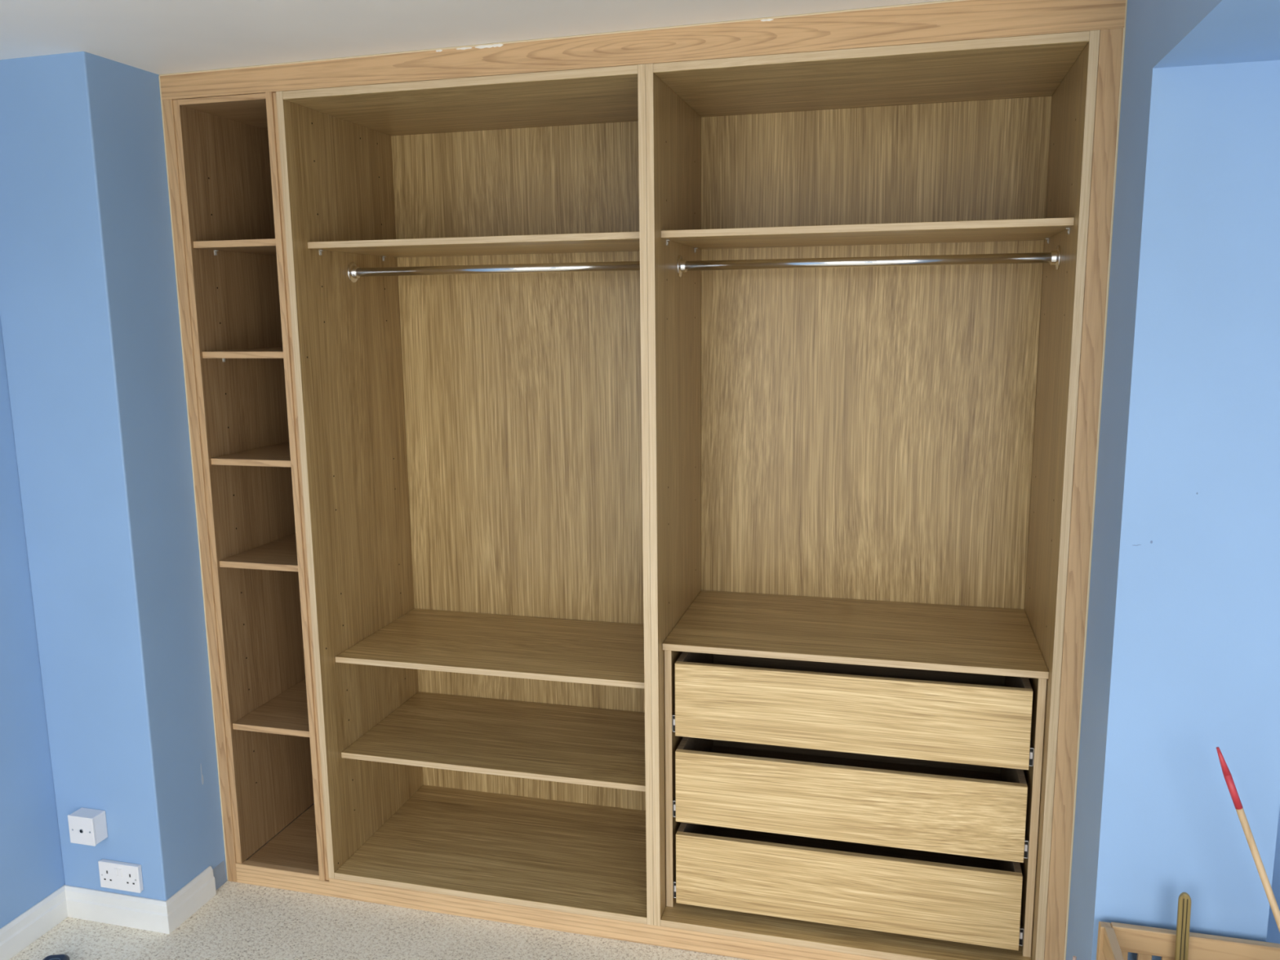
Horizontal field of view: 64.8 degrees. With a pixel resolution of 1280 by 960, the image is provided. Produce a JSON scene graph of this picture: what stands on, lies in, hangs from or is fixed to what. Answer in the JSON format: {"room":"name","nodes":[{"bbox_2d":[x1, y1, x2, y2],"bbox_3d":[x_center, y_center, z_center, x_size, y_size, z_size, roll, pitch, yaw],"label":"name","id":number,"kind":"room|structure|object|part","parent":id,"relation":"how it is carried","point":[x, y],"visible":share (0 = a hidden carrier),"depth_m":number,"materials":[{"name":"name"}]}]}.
{"room":"bedroom","nodes":[
{"label":"bedroom","id":0,"kind":"room"},
{"bbox_2d":[0,316,65,928],"bbox_3d":[-1.953,0.205,1.569,0.100,2.420,4.250,2,10,15],"label":"wall","id":1,"kind":"structure","parent":0,"point":[32,869],"depth_m":2.65,"materials":[{"name":"blue paint"}]},
{"bbox_2d":[0,884,67,959],"bbox_3d":[-1.997,1.429,1.319,0.015,0.088,3.150,2,10,15],"label":"baseboard","id":2,"kind":"structure","parent":1,"relation":"attached to","point":[42,917],"depth_m":2.70,"materials":[{"name":"white wood"}]},
{"bbox_2d":[0,51,314,900],"bbox_3d":[-1.333,-0.052,3.066,0.333,2.420,0.998,2,10,15],"label":"wall","id":3,"kind":"structure","parent":0,"point":[89,309],"depth_m":2.61,"materials":[{"name":"blue paint"}]},
{"bbox_2d":[67,807,107,846],"bbox_3d":[-1.493,0.937,2.726,0.080,0.080,0.051,2,10,15],"label":"socket","id":4,"kind":"object","parent":3,"relation":"attached to","point":[86,826],"visible":1,"depth_m":2.71,"materials":[{"name":"white plastic"}]},
{"bbox_3d":[-1.498,0.941,2.707,0.080,0.080,0.006,2,10,15],"label":"plate","id":5,"kind":"part","parent":4,"relation":"part of","materials":[{"name":"white plastic"}]},
{"bbox_2d":[64,884,168,933],"bbox_3d":[-1.441,1.180,2.773,0.347,0.088,0.015,2,10,15],"label":"baseboard","id":6,"kind":"structure","parent":3,"relation":"attached to","point":[85,904],"depth_m":2.77,"materials":[{"name":"white wood"}]},
{"bbox_2d":[97,858,143,893],"bbox_3d":[-1.415,1.079,2.747,0.128,0.077,0.018,2,10,15],"label":"double socket","id":7,"kind":"object","parent":3,"relation":"attached to","point":[123,876],"visible":1,"depth_m":2.74,"materials":[{"name":"white plastic"}]},
{"bbox_2d":[117,868,122,876],"bbox_3d":[-1.410,1.065,2.736,0.010,0.023,0.004,2,10,15],"label":"rocker switch","id":8,"kind":"object","parent":7,"relation":"attached to","point":[119,870],"depth_m":2.73,"materials":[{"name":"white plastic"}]},
{"bbox_2d":[165,866,216,933],"bbox_3d":[-1.257,1.171,2.817,0.015,0.088,0.194,2,10,15],"label":"baseboard","id":9,"kind":"structure","parent":3,"relation":"attached to","point":[199,891],"depth_m":2.81,"materials":[{"name":"white wood"}]},
{"bbox_2d":[213,860,226,890],"bbox_3d":[-1.231,1.158,2.945,0.001,0.070,0.060,2,10,15],"label":"baseboard","id":10,"kind":"structure","parent":3,"relation":"attached to","point":[219,872],"depth_m":2.95,"materials":[{"name":"paint"}]},
{"bbox_2d":[8,880,748,959],"bbox_3d":[0.661,1.521,1.101,5.475,0.080,4.250,2,10,15],"label":"floor","id":11,"kind":"structure","parent":0,"point":[242,921],"depth_m":2.70,"materials":[{"name":"carpet"}]},
{"bbox_2d":[42,954,70,959],"bbox_3d":[-1.491,1.246,2.528,0.066,0.038,0.150,-2,10,-5],"label":"tool","id":12,"kind":"object","parent":11,"relation":"on","point":[55,957],"visible":1,"depth_m":2.58,"materials":[{"name":"blue plastic"}]},
{"bbox_2d":[158,75,328,882],"bbox_3d":[-0.999,0.030,3.021,0.342,2.264,0.560,2,10,15],"label":"shelf unit","id":13,"kind":"object","parent":11,"relation":"on","point":[222,142],"depth_m":2.88,"materials":[{"name":"brown wood"}]},
{"bbox_3d":[-1.216,0.069,2.803,0.035,2.264,0.022,2,10,15],"label":"frame stile","id":14,"kind":"part","parent":13,"relation":"part of","materials":[{"name":"beige wood"}]},
{"bbox_3d":[-0.999,-1.019,2.844,0.258,0.015,0.558,2,10,15],"label":"panel","id":15,"kind":"part","parent":13,"relation":"part of","materials":[{"name":"brown wood"}]},
{"bbox_3d":[-0.995,-0.665,2.904,0.257,0.018,0.538,2,10,15],"label":"shelf","id":16,"kind":"part","parent":13,"relation":"part of","materials":[{"name":"brown wood"}]},
{"bbox_3d":[-0.992,-0.378,2.952,0.257,0.018,0.538,2,10,15],"label":"shelf","id":17,"kind":"part","parent":13,"relation":"part of","materials":[{"name":"brown wood"}]},
{"bbox_3d":[-0.989,-0.090,3.000,0.257,0.018,0.538,2,10,15],"label":"shelf","id":18,"kind":"part","parent":13,"relation":"part of","materials":[{"name":"brown wood"}]},
{"bbox_3d":[-0.986,0.196,3.048,0.257,0.018,0.538,2,10,15],"label":"shelf","id":19,"kind":"part","parent":13,"relation":"part of","materials":[{"name":"brown wood"}]},
{"bbox_3d":[-0.980,0.669,3.127,0.257,0.018,0.538,2,10,15],"label":"shelf","id":20,"kind":"part","parent":13,"relation":"part of","materials":[{"name":"brown wood"}]},
{"bbox_3d":[-0.973,1.094,3.207,0.258,0.017,0.538,2,10,15],"label":"panel","id":21,"kind":"part","parent":13,"relation":"part of","materials":[{"name":"brown wood"}]},
{"bbox_3d":[-0.922,0.085,2.728,0.018,2.158,0.022,2,10,15],"label":"frame stile","id":22,"kind":"part","parent":13,"relation":"part of","materials":[{"name":"beige wood"}]},
{"bbox_2d":[275,63,653,924],"bbox_3d":[-0.369,0.051,2.860,0.958,2.146,0.564,2,10,15],"label":"bay","id":23,"kind":"object","parent":11,"relation":"on","point":[467,257],"visible":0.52,"depth_m":3.00,"materials":[{"name":"brown wood"}]},
{"bbox_3d":[-0.823,0.036,2.978,0.018,2.146,0.564,2,10,15],"label":"panel","id":24,"kind":"part","parent":23,"relation":"part of","materials":[{"name":"brown wood"}]},
{"bbox_3d":[-0.380,-0.998,2.685,0.922,0.020,0.564,2,10,15],"label":"panel","id":25,"kind":"part","parent":23,"relation":"part of","materials":[{"name":"brown wood"}]},
{"bbox_2d":[307,231,639,257],"bbox_3d":[-0.369,-0.643,2.773,0.921,0.017,0.486,2,10,15],"label":"shelf","id":26,"kind":"object","parent":23,"relation":"attached to","point":[616,244],"depth_m":2.67,"materials":[{"name":"brown wood"}]},
{"bbox_2d":[335,608,644,688],"bbox_3d":[-0.355,0.483,2.964,0.921,0.017,0.480,2,10,15],"label":"shelf","id":27,"kind":"object","parent":23,"relation":"attached to","point":[558,646],"depth_m":2.93,"materials":[{"name":"brown wood"}]},
{"bbox_3d":[-0.357,1.100,3.035,0.922,0.019,0.564,2,10,15],"label":"panel","id":28,"kind":"part","parent":23,"relation":"part of","materials":[{"name":"brown wood"}]},
{"bbox_2d":[341,692,645,791],"bbox_3d":[-0.352,0.766,3.011,0.921,0.017,0.480,2,10,15],"label":"shelf","id":29,"kind":"object","parent":23,"relation":"attached to","point":[571,741],"depth_m":2.98,"materials":[{"name":"brown wood"}]},
{"bbox_3d":[-0.374,-0.578,2.762,0.910,0.024,0.024,2,10,15],"label":"hanging rail","id":30,"kind":"part","parent":23,"relation":"part of","materials":[{"name":"silver metal"}]},
{"bbox_3d":[-0.298,0.006,3.126,0.922,2.107,0.008,2,10,15],"label":"panel","id":31,"kind":"part","parent":23,"relation":"part of","materials":[{"name":"brown wood"}]},
{"bbox_2d":[159,0,1125,99],"bbox_3d":[-0.129,-0.996,2.334,2.300,0.085,0.023,2,10,15],"label":"fascia board","id":32,"kind":"object","parent":23,"relation":"attached to","point":[948,20],"visible":1,"depth_m":2.26,"materials":[{"name":"brown wood"}]},
{"bbox_3d":[0.086,0.065,2.743,0.018,2.146,0.564,2,10,15],"label":"panel","id":33,"kind":"part","parent":23,"relation":"part of","materials":[{"name":"brown wood"}]},
{"bbox_2d":[235,860,889,959],"bbox_3d":[-0.111,1.190,2.702,2.223,0.061,0.022,2,10,15],"label":"board","id":34,"kind":"object","parent":11,"relation":"on","point":[274,876],"visible":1,"depth_m":2.74,"materials":[{"name":"brown wood"}]},
{"bbox_2d":[645,0,1127,959],"bbox_3d":[0.582,0.069,2.612,1.005,2.286,0.564,2,10,15],"label":"bay","id":35,"kind":"object","parent":11,"relation":"on","point":[866,266],"depth_m":2.62,"materials":[{"name":"brown wood"}]},
{"bbox_3d":[0.104,0.066,2.738,0.018,2.146,0.564,2,10,15],"label":"panel","id":36,"kind":"part","parent":35,"relation":"part of","materials":[{"name":"brown wood"}]},
{"bbox_3d":[0.136,0.747,2.868,0.018,0.721,0.484,2,10,15],"label":"panel","id":37,"kind":"part","parent":35,"relation":"part of","materials":[{"name":"brown wood"}]},
{"bbox_3d":[0.163,0.986,2.881,0.016,0.196,0.443,2,10,15],"label":"drawer","id":38,"kind":"part","parent":35,"relation":"part of","materials":[{"name":"brown wood"}]},
{"bbox_3d":[0.160,0.758,2.843,0.016,0.194,0.443,2,10,15],"label":"drawer","id":39,"kind":"part","parent":35,"relation":"part of","materials":[{"name":"brown wood"}]},
{"bbox_3d":[0.158,0.524,2.804,0.016,0.194,0.443,2,10,15],"label":"drawer","id":40,"kind":"part","parent":35,"relation":"part of","materials":[{"name":"brown wood"}]},
{"bbox_3d":[0.569,1.129,2.796,0.919,0.019,0.564,2,10,15],"label":"panel","id":41,"kind":"part","parent":35,"relation":"part of","materials":[{"name":"brown wood"}]},
{"bbox_3d":[0.510,1.036,2.556,0.855,0.196,0.018,2,10,15],"label":"drawer","id":42,"kind":"part","parent":35,"relation":"part of","materials":[{"name":"brown wood"}]},
{"bbox_3d":[0.508,0.808,2.518,0.855,0.194,0.018,2,10,15],"label":"drawer","id":43,"kind":"part","parent":35,"relation":"part of","materials":[{"name":"brown wood"}]},
{"bbox_3d":[0.567,1.083,2.782,0.822,0.008,0.426,2,10,15],"label":"drawer","id":44,"kind":"part","parent":35,"relation":"part of","materials":[{"name":"beige wood"}]},
{"bbox_3d":[0.505,0.574,2.479,0.855,0.195,0.018,2,10,15],"label":"drawer","id":45,"kind":"part","parent":35,"relation":"part of","materials":[{"name":"brown wood"}]},
{"bbox_3d":[0.569,0.753,2.749,0.918,0.739,0.510,2,10,15],"label":"drawer unit","id":46,"kind":"part","parent":35,"relation":"part of","materials":[{"name":"beige wood"}]},
{"bbox_3d":[0.565,0.397,2.690,0.918,0.018,0.510,2,10,15],"label":"panel","id":47,"kind":"part","parent":35,"relation":"part of","materials":[{"name":"brown wood"}]},
{"bbox_3d":[0.565,0.854,2.744,0.822,0.008,0.426,2,10,15],"label":"drawer","id":48,"kind":"part","parent":35,"relation":"part of","materials":[{"name":"beige wood"}]},
{"bbox_3d":[0.620,0.736,2.942,0.822,0.194,0.016,2,10,15],"label":"drawer","id":49,"kind":"part","parent":35,"relation":"part of","materials":[{"name":"beige wood"}]},
{"bbox_3d":[0.617,0.502,2.903,0.822,0.194,0.016,2,10,15],"label":"drawer","id":50,"kind":"part","parent":35,"relation":"part of","materials":[{"name":"beige wood"}]},
{"bbox_2d":[661,217,1074,248],"bbox_3d":[0.556,-0.613,2.530,0.919,0.017,0.492,2,10,15],"label":"shelf","id":51,"kind":"object","parent":35,"relation":"attached to","point":[1020,233],"depth_m":2.43,"materials":[{"name":"brown wood"}]},
{"bbox_3d":[0.547,-0.542,2.505,0.908,0.024,0.024,2,10,15],"label":"hanging rail","id":52,"kind":"part","parent":35,"relation":"part of","materials":[{"name":"silver metal"}]},
{"bbox_3d":[0.546,-0.968,2.445,0.919,0.020,0.564,2,10,15],"label":"panel","id":53,"kind":"part","parent":35,"relation":"part of","materials":[{"name":"brown wood"}]},
{"bbox_3d":[0.628,0.036,2.886,0.919,2.107,0.008,2,10,15],"label":"panel","id":54,"kind":"part","parent":35,"relation":"part of","materials":[{"name":"brown wood"}]},
{"bbox_3d":[0.974,1.012,2.671,0.016,0.196,0.443,2,10,15],"label":"drawer","id":55,"kind":"part","parent":35,"relation":"part of","materials":[{"name":"brown wood"}]},
{"bbox_3d":[0.972,0.784,2.633,0.016,0.194,0.443,2,10,15],"label":"drawer","id":56,"kind":"part","parent":35,"relation":"part of","materials":[{"name":"brown wood"}]},
{"bbox_3d":[0.969,0.550,2.594,0.016,0.194,0.443,2,10,15],"label":"drawer","id":57,"kind":"part","parent":35,"relation":"part of","materials":[{"name":"brown wood"}]},
{"bbox_3d":[1.005,0.774,2.643,0.018,0.721,0.484,2,10,15],"label":"panel","id":58,"kind":"part","parent":35,"relation":"part of","materials":[{"name":"brown wood"}]},
{"bbox_3d":[1.011,0.095,2.503,0.019,2.146,0.564,2,10,15],"label":"panel","id":59,"kind":"part","parent":35,"relation":"part of","materials":[{"name":"brown wood"}]},
{"bbox_3d":[0.976,0.128,2.233,0.049,2.286,0.022,2,10,15],"label":"frame stile","id":60,"kind":"part","parent":35,"relation":"part of","materials":[{"name":"beige wood"}]},
{"bbox_2d":[1096,892,1279,959],"bbox_3d":[1.194,1.095,1.783,0.653,0.521,0.438,2,10,15],"label":"crate","id":61,"kind":"object","parent":11,"relation":"on","point":[1115,940],"depth_m":1.99,"materials":[{"name":"brown wood"}]},
{"bbox_3d":[0.942,1.103,2.069,0.022,0.417,0.022,2,10,15],"label":"corner post","id":62,"kind":"part","parent":61,"relation":"part of","materials":[{"name":"brown wood"}]},
{"bbox_3d":[0.891,0.955,1.839,0.018,0.052,0.394,2,10,15],"label":"rail","id":63,"kind":"part","parent":61,"relation":"part of","materials":[{"name":"brown wood"}]},
{"bbox_3d":[1.068,1.038,1.998,0.032,0.476,0.009,2,10,15],"label":"grooved wooden slat","id":64,"kind":"part","parent":61,"relation":"part of","materials":[{"name":"beige wood"}]},
{"bbox_2d":[1216,746,1279,932],"bbox_3d":[1.203,0.888,1.851,0.322,0.810,0.013,2,10,15],"label":"stick","id":65,"kind":"object","parent":61,"relation":"in","point":[1226,772],"visible":1,"depth_m":1.83,"materials":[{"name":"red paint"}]},
{"bbox_2d":[0,0,946,75],"bbox_3d":[0.635,-0.836,0.707,5.475,0.172,4.250,2,10,15],"label":"ceiling","id":66,"kind":"structure","parent":0,"point":[157,37],"depth_m":2.19,"materials":[{"name":"paint"}]},
{"bbox_2d":[1066,60,1279,959],"bbox_3d":[1.190,0.218,2.349,0.315,2.067,0.878,2,10,15],"label":"wall","id":67,"kind":"structure","parent":0,"point":[1182,658],"depth_m":1.92,"materials":[{"name":"blue paint"}]},
{"bbox_2d":[1120,0,1279,98],"bbox_3d":[1.925,-0.699,0.442,2.637,0.353,4.150,2,10,15],"label":"wall","id":68,"kind":"structure","parent":0,"point":[1160,33],"depth_m":1.67,"materials":[{"name":"blue paint"}]},
{"bbox_2d":[1266,807,1279,943],"bbox_3d":[2.558,0.200,2.366,2.322,2.067,0.450,2,10,15],"label":"wall","id":69,"kind":"structure","parent":0,"point":[1273,932],"depth_m":2.53,"materials":[{"name":"blue paint"}]}
]}

